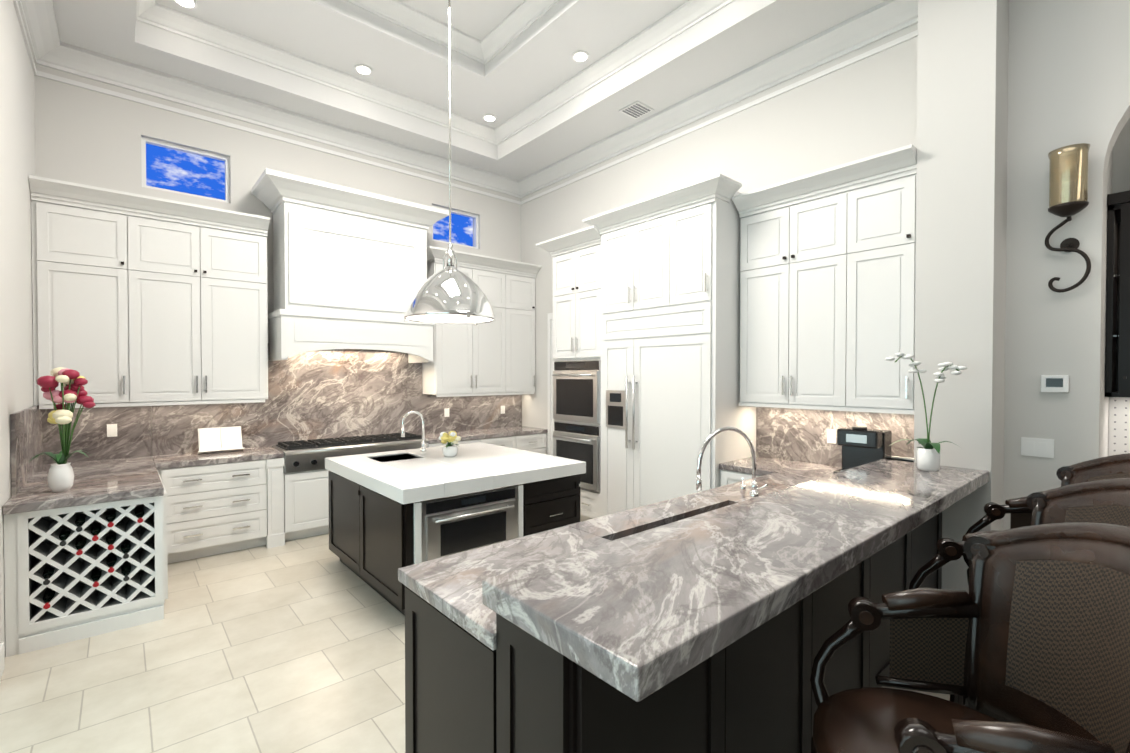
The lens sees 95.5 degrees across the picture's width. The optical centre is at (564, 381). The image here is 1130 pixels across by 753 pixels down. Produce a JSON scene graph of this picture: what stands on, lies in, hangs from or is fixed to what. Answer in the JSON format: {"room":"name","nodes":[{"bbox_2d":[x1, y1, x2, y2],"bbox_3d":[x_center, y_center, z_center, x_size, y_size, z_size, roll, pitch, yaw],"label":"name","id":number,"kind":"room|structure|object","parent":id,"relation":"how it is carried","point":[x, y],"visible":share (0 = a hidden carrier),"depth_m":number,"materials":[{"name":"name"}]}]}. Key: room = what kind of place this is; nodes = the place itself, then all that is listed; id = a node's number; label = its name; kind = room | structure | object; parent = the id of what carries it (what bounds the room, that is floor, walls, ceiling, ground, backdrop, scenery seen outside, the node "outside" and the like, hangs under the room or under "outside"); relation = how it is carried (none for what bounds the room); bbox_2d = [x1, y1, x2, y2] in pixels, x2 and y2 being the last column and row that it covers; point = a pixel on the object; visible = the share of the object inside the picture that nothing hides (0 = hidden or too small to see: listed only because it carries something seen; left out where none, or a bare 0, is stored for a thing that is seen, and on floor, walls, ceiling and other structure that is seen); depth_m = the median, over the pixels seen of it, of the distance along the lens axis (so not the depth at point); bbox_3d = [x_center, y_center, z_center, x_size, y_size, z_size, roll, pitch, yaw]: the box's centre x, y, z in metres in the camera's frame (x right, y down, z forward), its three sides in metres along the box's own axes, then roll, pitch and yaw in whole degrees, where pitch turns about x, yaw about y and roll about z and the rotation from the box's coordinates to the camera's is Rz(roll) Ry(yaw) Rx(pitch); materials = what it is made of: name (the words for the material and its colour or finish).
{"room":"kitchen","nodes":[
{"label":"kitchen","id":0,"kind":"room"},
{"bbox_2d":[0,0,35,658],"bbox_3d":[-0.588,-0.969,-0.305,0.200,5.300,12.650,-1,1,-41],"label":"wall","id":1,"kind":"structure","parent":0,"point":[17,133],"depth_m":3.46,"materials":[{"name":"white paint"}]},
{"bbox_2d":[0,642,4,678],"bbox_3d":[2.133,1.593,0.635,5.100,0.150,10.460,-1,1,-41],"label":"baseboard","id":2,"kind":"structure","parent":1,"relation":"attached to","point":[2,663],"depth_m":2.88,"materials":[{"name":"white wood"}]},
{"bbox_2d":[13,0,64,82],"bbox_3d":[-0.383,-2.685,-0.283,0.170,0.270,12.450,-1,1,-41],"label":"crown molding","id":3,"kind":"structure","parent":1,"relation":"attached to","point":[45,46],"depth_m":4.11,"materials":[{"name":"white"}]},
{"bbox_2d":[34,64,520,445],"bbox_3d":[-2.655,-1.057,6.137,5.500,5.300,0.200,-1,1,-41],"label":"wall","id":4,"kind":"structure","parent":0,"point":[84,136],"depth_m":5.19,"materials":[{"name":"white paint"}]},
{"bbox_2d":[28,175,269,408],"bbox_3d":[-3.720,-0.708,4.754,1.667,1.840,0.499,-1,1,-41],"label":"upper cabinet","id":5,"kind":"object","parent":4,"relation":"attached to","point":[141,300],"visible":0.96,"depth_m":4.58,"materials":[{"name":"white wood"}]},
{"bbox_2d":[141,136,229,202],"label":"window","id":6,"kind":"structure","parent":4,"relation":"in","point":[145,141],"depth_m":5.10,"materials":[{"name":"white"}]},
{"bbox_2d":[65,43,516,203],"bbox_3d":[-2.534,-2.770,5.973,4.740,0.270,0.170,-1,1,-41],"label":"crown molding","id":7,"kind":"structure","parent":4,"relation":"attached to","point":[78,61],"depth_m":5.41,"materials":[{"name":"white"}]},
{"bbox_2d":[151,343,547,563],"bbox_3d":[-2.084,0.584,6.073,4.344,2.020,0.671,-1,1,-41],"label":"base cabinet","id":8,"kind":"object","parent":4,"relation":"attached to","point":[251,495],"depth_m":5.42,"materials":[{"name":"white painted wood"},{"name":"polished stone"},{"name":"metal"}]},
{"bbox_2d":[198,426,243,453],"bbox_3d":[-3.420,0.575,5.103,0.380,0.241,0.156,-1,1,-41],"label":"cookbook stand","id":9,"kind":"object","parent":8,"relation":"on","point":[219,439],"visible":0.98,"depth_m":5.09,"materials":[{"name":"white paper"}]},
{"bbox_2d":[272,432,427,472],"bbox_3d":[-2.368,0.764,5.769,1.520,0.259,0.600,-1,1,-41],"label":"range","id":10,"kind":"object","parent":8,"relation":"on","point":[304,455],"visible":0.56,"depth_m":5.46,"materials":[{"name":"silver metal"}]},
{"bbox_2d":[444,408,448,416],"bbox_3d":[-1.589,0.413,6.912,0.072,0.116,0.006,-1,1,-41],"label":"electrical outlet","id":11,"kind":"object","parent":8,"relation":"attached to","point":[446,412],"visible":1,"depth_m":6.91,"materials":[{"name":"white plastic"}]},
{"bbox_2d":[501,406,504,413],"bbox_3d":[-0.908,0.405,7.500,0.072,0.116,0.006,-1,1,-41],"label":"electrical outlet","id":12,"kind":"object","parent":8,"relation":"attached to","point":[502,409],"visible":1,"depth_m":7.50,"materials":[{"name":"white plastic"}]},
{"bbox_2d":[251,169,448,362],"bbox_3d":[-2.335,-1.133,5.774,1.930,1.802,0.714,-1,1,-41],"label":"range hood","id":13,"kind":"object","parent":4,"relation":"attached to","point":[349,268],"visible":0.94,"depth_m":5.49,"materials":[{"name":"white painted wood"}]},
{"bbox_2d":[432,205,477,248],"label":"window","id":14,"kind":"structure","parent":4,"relation":"in","point":[461,213],"depth_m":7.18,"materials":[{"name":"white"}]},
{"bbox_2d":[422,246,541,396],"bbox_3d":[-1.147,-0.738,6.979,1.717,1.840,0.499,-1,1,-41],"label":"upper cabinet","id":15,"kind":"object","parent":4,"relation":"attached to","point":[497,357],"visible":0.85,"depth_m":6.94,"materials":[{"name":"white wood"}]},
{"bbox_2d":[52,0,886,180],"bbox_3d":[1.417,-3.172,1.398,5.500,0.660,12.650,-1,1,-41],"label":"ceiling","id":16,"kind":"structure","parent":0,"point":[532,64],"depth_m":4.89,"materials":[{"name":"white paint"}]},
{"bbox_2d":[136,0,160,26],"bbox_3d":[-2.104,-3.115,2.665,0.130,0.130,4.570,-1,1,-41],"label":"crown molding","id":17,"kind":"structure","parent":16,"relation":"attached to","point":[146,10],"depth_m":4.35,"materials":[{"name":"white"}]},
{"bbox_2d":[174,0,196,8],"bbox_3d":[-3.189,-3.194,4.310,0.170,0.015,0.170,-1,1,-41],"label":"recessed light","id":18,"kind":"object","parent":16,"relation":"in","point":[190,4],"visible":0.94,"depth_m":4.33,"materials":[{"name":"white"}]},
{"bbox_2d":[157,5,492,143],"bbox_3d":[-2.213,-3.154,5.505,3.360,0.130,0.130,-1,1,-41],"label":"crown molding","id":19,"kind":"structure","parent":16,"relation":"attached to","point":[171,20],"depth_m":5.18,"materials":[{"name":"white paint"}]},
{"bbox_2d":[355,64,371,74],"bbox_3d":[-2.070,-3.207,5.278,0.170,0.015,0.170,-1,1,-41],"label":"recessed light","id":20,"kind":"object","parent":16,"relation":"in","point":[363,69],"visible":1,"depth_m":5.26,"materials":[{"name":"white"}]},
{"bbox_2d":[345,0,480,60],"bbox_3d":[-1.546,-3.403,4.730,1.680,0.130,0.130,-1,1,-41],"label":"crown molding","id":21,"kind":"structure","parent":16,"relation":"attached to","point":[397,12],"depth_m":4.89,"materials":[{"name":"white paint"}]},
{"bbox_2d":[403,0,495,324],"bbox_3d":[-1.002,-1.997,4.472,0.784,2.935,0.784,-1,1,-41],"label":"pendant light","id":22,"kind":"object","parent":16,"relation":"hanging from","point":[449,293],"visible":1,"depth_m":4.28,"materials":[{"name":"silver metal"}]},
{"bbox_2d":[483,114,496,121],"bbox_3d":[-0.920,-3.220,6.272,0.170,0.015,0.170,-1,1,-41],"label":"recessed light","id":23,"kind":"object","parent":16,"relation":"in","point":[489,118],"visible":0.98,"depth_m":6.26,"materials":[{"name":"white"}]},
{"bbox_2d":[477,0,559,64],"bbox_3d":[0.003,-3.398,4.338,0.130,0.130,2.750,-1,1,-41],"label":"crown molding","id":24,"kind":"structure","parent":16,"relation":"attached to","point":[528,12],"depth_m":4.91,"materials":[{"name":"white"}]},
{"bbox_2d":[572,51,588,61],"bbox_3d":[0.155,-3.204,5.060,0.170,0.015,0.170,-1,1,-41],"label":"recessed light","id":25,"kind":"object","parent":16,"relation":"in","point":[580,56],"visible":1,"depth_m":5.04,"materials":[{"name":"white"}]},
{"bbox_2d":[493,0,734,144],"bbox_3d":[0.559,-3.146,4.967,0.130,0.130,4.570,-1,1,-41],"label":"crown molding","id":26,"kind":"structure","parent":16,"relation":"attached to","point":[691,12],"depth_m":5.04,"materials":[{"name":"white paint"}]},
{"bbox_2d":[619,101,653,118],"bbox_3d":[0.758,-2.889,5.467,0.260,0.015,0.260,-1,1,-41],"label":"ceiling vent","id":27,"kind":"object","parent":16,"relation":"in","point":[636,109],"visible":1,"depth_m":5.45,"materials":[{"name":"white metal"}]},
{"bbox_2d":[0,521,949,752],"bbox_3d":[1.000,1.712,1.105,15.000,0.100,12.650,-1,1,-41],"label":"floor","id":28,"kind":"structure","parent":0,"point":[295,646],"depth_m":2.90,"materials":[{"name":"tile"}]},
{"bbox_2d":[3,405,167,656],"bbox_3d":[-3.617,0.909,3.968,0.767,1.428,1.857,-1,1,-41],"label":"wine rack","id":29,"kind":"object","parent":28,"relation":"on","point":[85,555],"visible":1,"depth_m":3.40,"materials":[{"name":"white painted wood"},{"name":"polished stone"}]},
{"bbox_2d":[29,367,95,491],"bbox_3d":[-3.315,0.310,3.396,0.319,0.818,0.342,-1,1,-41],"label":"flower vase","id":30,"kind":"object","parent":29,"relation":"on","point":[60,477],"visible":1,"depth_m":3.37,"materials":[{"name":"white ceramic"}]},
{"bbox_2d":[107,424,116,436],"bbox_3d":[-4.146,0.443,4.702,0.072,0.116,0.006,-1,1,-41],"label":"electrical outlet","id":31,"kind":"object","parent":29,"relation":"attached to","point":[111,430],"visible":1,"depth_m":4.70,"materials":[{"name":"white plastic"}]},
{"bbox_2d":[325,411,585,615],"bbox_3d":[-0.979,0.945,4.517,1.640,1.341,1.744,-1,1,-41],"label":"kitchen island","id":32,"kind":"object","parent":28,"relation":"on","point":[391,513],"visible":0.88,"depth_m":3.92,"materials":[{"name":"black wood"}]},
{"bbox_2d":[439,431,460,456],"bbox_3d":[-1.055,0.565,4.732,0.186,0.232,0.185,-1,1,-41],"label":"vase","id":33,"kind":"object","parent":32,"relation":"on","point":[449,449],"visible":1,"depth_m":4.69,"materials":[{"name":"white ceramic"}]},
{"bbox_2d":[405,536,525,752],"bbox_3d":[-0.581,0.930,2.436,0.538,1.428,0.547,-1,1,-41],"label":"base cabinet","id":34,"kind":"object","parent":28,"relation":"on","point":[445,669],"depth_m":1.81,"materials":[{"name":"black wood"}]},
{"bbox_2d":[526,513,613,538],"bbox_3d":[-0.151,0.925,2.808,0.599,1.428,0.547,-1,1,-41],"label":"countertop","id":35,"kind":"structure","parent":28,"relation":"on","point":[603,525],"depth_m":2.60,"materials":[{"name":"stone"}]},
{"bbox_2d":[486,611,729,752],"bbox_3d":[0.162,1.160,1.630,0.687,0.990,0.350,-1,1,-41],"label":"base cabinet","id":36,"kind":"object","parent":28,"relation":"on","point":[537,701],"depth_m":1.46,"materials":[{"name":"black wood"}]},
{"bbox_2d":[398,527,605,646],"bbox_3d":[-0.103,0.764,2.069,0.890,0.050,0.690,-1,1,-41],"label":"countertop","id":37,"kind":"structure","parent":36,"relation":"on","point":[450,586],"depth_m":2.01,"materials":[{"name":"grey stone"}]},
{"bbox_2d":[478,459,988,706],"bbox_3d":[1.221,0.612,2.392,3.357,0.075,0.610,-1,1,-41],"label":"countertop","id":38,"kind":"structure","parent":36,"relation":"on","point":[638,612],"depth_m":1.60,"materials":[{"name":"grey stone"}]},
{"bbox_2d":[833,426,891,473],"bbox_3d":[2.256,0.524,3.887,0.280,0.378,0.320,-1,1,-41],"label":"coffee maker","id":39,"kind":"object","parent":38,"relation":"on","point":[860,445],"visible":0.67,"depth_m":3.83,"materials":[{"name":"black plastic"}]},
{"bbox_2d":[891,456,913,461],"bbox_3d":[2.568,0.638,3.894,0.101,0.149,0.200,-1,1,-41],"label":"tablet stand","id":40,"kind":"object","parent":38,"relation":"on","point":[898,458],"visible":0.05,"depth_m":3.86,"materials":[{"name":"white"}]},
{"bbox_2d":[885,352,966,470],"bbox_3d":[2.290,0.186,3.271,0.400,0.750,0.389,-1,1,-41],"label":"orchid pot","id":41,"kind":"object","parent":38,"relation":"on","point":[928,456],"visible":1,"depth_m":3.25,"materials":[{"name":"white ceramic"}]},
{"bbox_2d":[536,173,756,520],"bbox_3d":[0.764,-0.057,5.438,0.854,3.320,2.510,-1,1,-41],"label":"kitchen cabinet","id":42,"kind":"object","parent":28,"relation":"on","point":[646,346],"visible":0.85,"depth_m":4.92,"materials":[{"name":"white wood"}]},
{"bbox_2d":[614,429,717,538],"bbox_3d":[0.454,0.918,3.331,1.000,1.428,0.547,-1,1,-41],"label":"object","id":43,"kind":"object","parent":28,"relation":"on","point":[639,518],"depth_m":2.89,"materials":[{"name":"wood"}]},
{"bbox_2d":[718,407,765,486],"bbox_3d":[1.059,0.910,3.854,0.600,1.428,0.547,-1,1,-41],"label":"base cabinet","id":44,"kind":"object","parent":28,"relation":"on","point":[742,470],"depth_m":4.39,"materials":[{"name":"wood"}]},
{"bbox_2d":[762,407,781,478],"bbox_3d":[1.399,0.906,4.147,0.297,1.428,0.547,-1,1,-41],"label":"backsplash","id":45,"kind":"structure","parent":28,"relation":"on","point":[772,457],"depth_m":4.71,"materials":[{"name":"stone"}]},
{"bbox_2d":[730,595,817,752],"bbox_3d":[0.671,1.154,2.069,0.657,0.990,0.350,-1,1,-41],"label":"base cabinet","id":46,"kind":"object","parent":28,"relation":"on","point":[773,706],"depth_m":1.97,"materials":[{"name":"black wood"}]},
{"bbox_2d":[818,559,873,695],"bbox_3d":[1.168,1.148,2.499,0.658,0.990,0.350,-1,1,-41],"label":"base cabinet","id":47,"kind":"object","parent":28,"relation":"on","point":[851,666],"depth_m":2.42,"materials":[{"name":"black wood"}]},
{"bbox_2d":[698,467,829,506],"bbox_3d":[1.576,0.744,3.520,1.347,0.050,0.690,-1,1,-41],"label":"countertop","id":48,"kind":"structure","parent":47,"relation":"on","point":[724,495],"depth_m":3.44,"materials":[{"name":"grey stone"}]},
{"bbox_2d":[874,531,913,686],"bbox_3d":[1.666,1.142,2.929,0.657,0.990,0.350,-1,1,-41],"label":"base cabinet","id":49,"kind":"object","parent":28,"relation":"on","point":[893,567],"depth_m":2.78,"materials":[{"name":"black wood"}]},
{"bbox_2d":[914,515,941,588],"bbox_3d":[2.166,1.136,3.362,0.667,0.990,0.350,-1,1,-41],"label":"base cabinet","id":50,"kind":"object","parent":28,"relation":"on","point":[926,538],"depth_m":3.27,"materials":[{"name":"black wood"}]},
{"bbox_2d":[810,522,1129,752],"bbox_3d":[0.969,0.994,1.213,0.704,1.337,0.856,0,1,21],"label":"stool","id":51,"kind":"object","parent":28,"relation":"on","point":[1023,646],"visible":1,"depth_m":1.34,"materials":[{"name":"brown leather"}]},
{"bbox_2d":[909,478,1129,705],"bbox_3d":[1.634,0.987,1.787,0.704,1.337,0.856,0,1,25],"label":"stool","id":52,"kind":"object","parent":28,"relation":"on","point":[1103,501],"visible":0.12,"depth_m":1.96,"materials":[{"name":"brown leather"}]},
{"bbox_2d":[962,453,1129,585],"bbox_3d":[2.308,0.978,2.382,0.704,1.337,0.856,0,1,27],"label":"stool","id":53,"kind":"object","parent":28,"relation":"on","point":[1101,468],"visible":0.21,"depth_m":2.63,"materials":[{"name":"brown leather"}]},
{"bbox_2d":[1105,190,1129,455],"bbox_3d":[4.220,0.201,2.976,0.689,2.870,1.494,-1,1,-41],"label":"niche","id":54,"kind":"object","parent":28,"relation":"on","point":[1117,375],"visible":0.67,"depth_m":3.42,"materials":[{"name":"black wood"}]},
{"bbox_2d":[521,0,1129,593],"bbox_3d":[3.270,-1.015,3.030,0.600,5.300,12.650,-1,1,-41],"label":"wall","id":55,"kind":"structure","parent":0,"point":[983,106],"depth_m":3.41,"materials":[{"name":"white paint"}]},
{"bbox_2d":[517,0,917,204],"bbox_3d":[0.969,-2.766,5.691,0.170,0.270,5.180,-1,1,-41],"label":"crown molding","id":56,"kind":"structure","parent":55,"relation":"attached to","point":[889,17],"depth_m":4.84,"materials":[{"name":"white"}]},
{"bbox_2d":[732,144,916,414],"bbox_3d":[2.092,-0.700,4.164,0.499,1.840,1.354,-1,1,-41],"label":"upper cabinet","id":57,"kind":"object","parent":55,"relation":"attached to","point":[827,283],"visible":0.98,"depth_m":3.99,"materials":[{"name":"white wood"}]},
{"bbox_2d":[827,429,835,443],"bbox_3d":[2.253,0.460,4.341,0.006,0.116,0.072,-1,1,-41],"label":"electrical outlet","id":58,"kind":"object","parent":55,"relation":"attached to","point":[831,435],"visible":1,"depth_m":4.34,"materials":[{"name":"white plastic"}]},
{"bbox_2d":[1021,437,1053,457],"bbox_3d":[3.107,0.431,3.379,0.012,0.120,0.160,-1,1,-41],"label":"switch plate","id":59,"kind":"object","parent":55,"relation":"attached to","point":[1038,447],"visible":1,"depth_m":3.38,"materials":[{"name":"white plastic"}]},
{"bbox_2d":[1041,375,1068,392],"bbox_3d":[3.152,0.012,3.306,0.031,0.110,0.130,-1,1,-41],"label":"thermostat","id":60,"kind":"object","parent":55,"relation":"attached to","point":[1054,383],"visible":0.98,"depth_m":3.29,"materials":[{"name":"white plastic"}]},
{"bbox_2d":[1045,143,1090,292],"bbox_3d":[3.113,-0.998,3.189,0.225,0.862,0.212,-1,1,-41],"label":"lamp","id":61,"kind":"object","parent":55,"relation":"attached to","point":[1068,181],"visible":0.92,"depth_m":3.13,"materials":[{"name":"amber glass"},{"name":"dark iron"}]},
{"bbox_2d":[1101,118,1129,456],"bbox_3d":[4.248,-1.014,2.984,0.820,5.300,1.700,-1,1,-41],"label":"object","id":62,"kind":"structure","parent":0,"point":[1117,179],"depth_m":3.68,"materials":[{"name":"white paint"}]}
]}

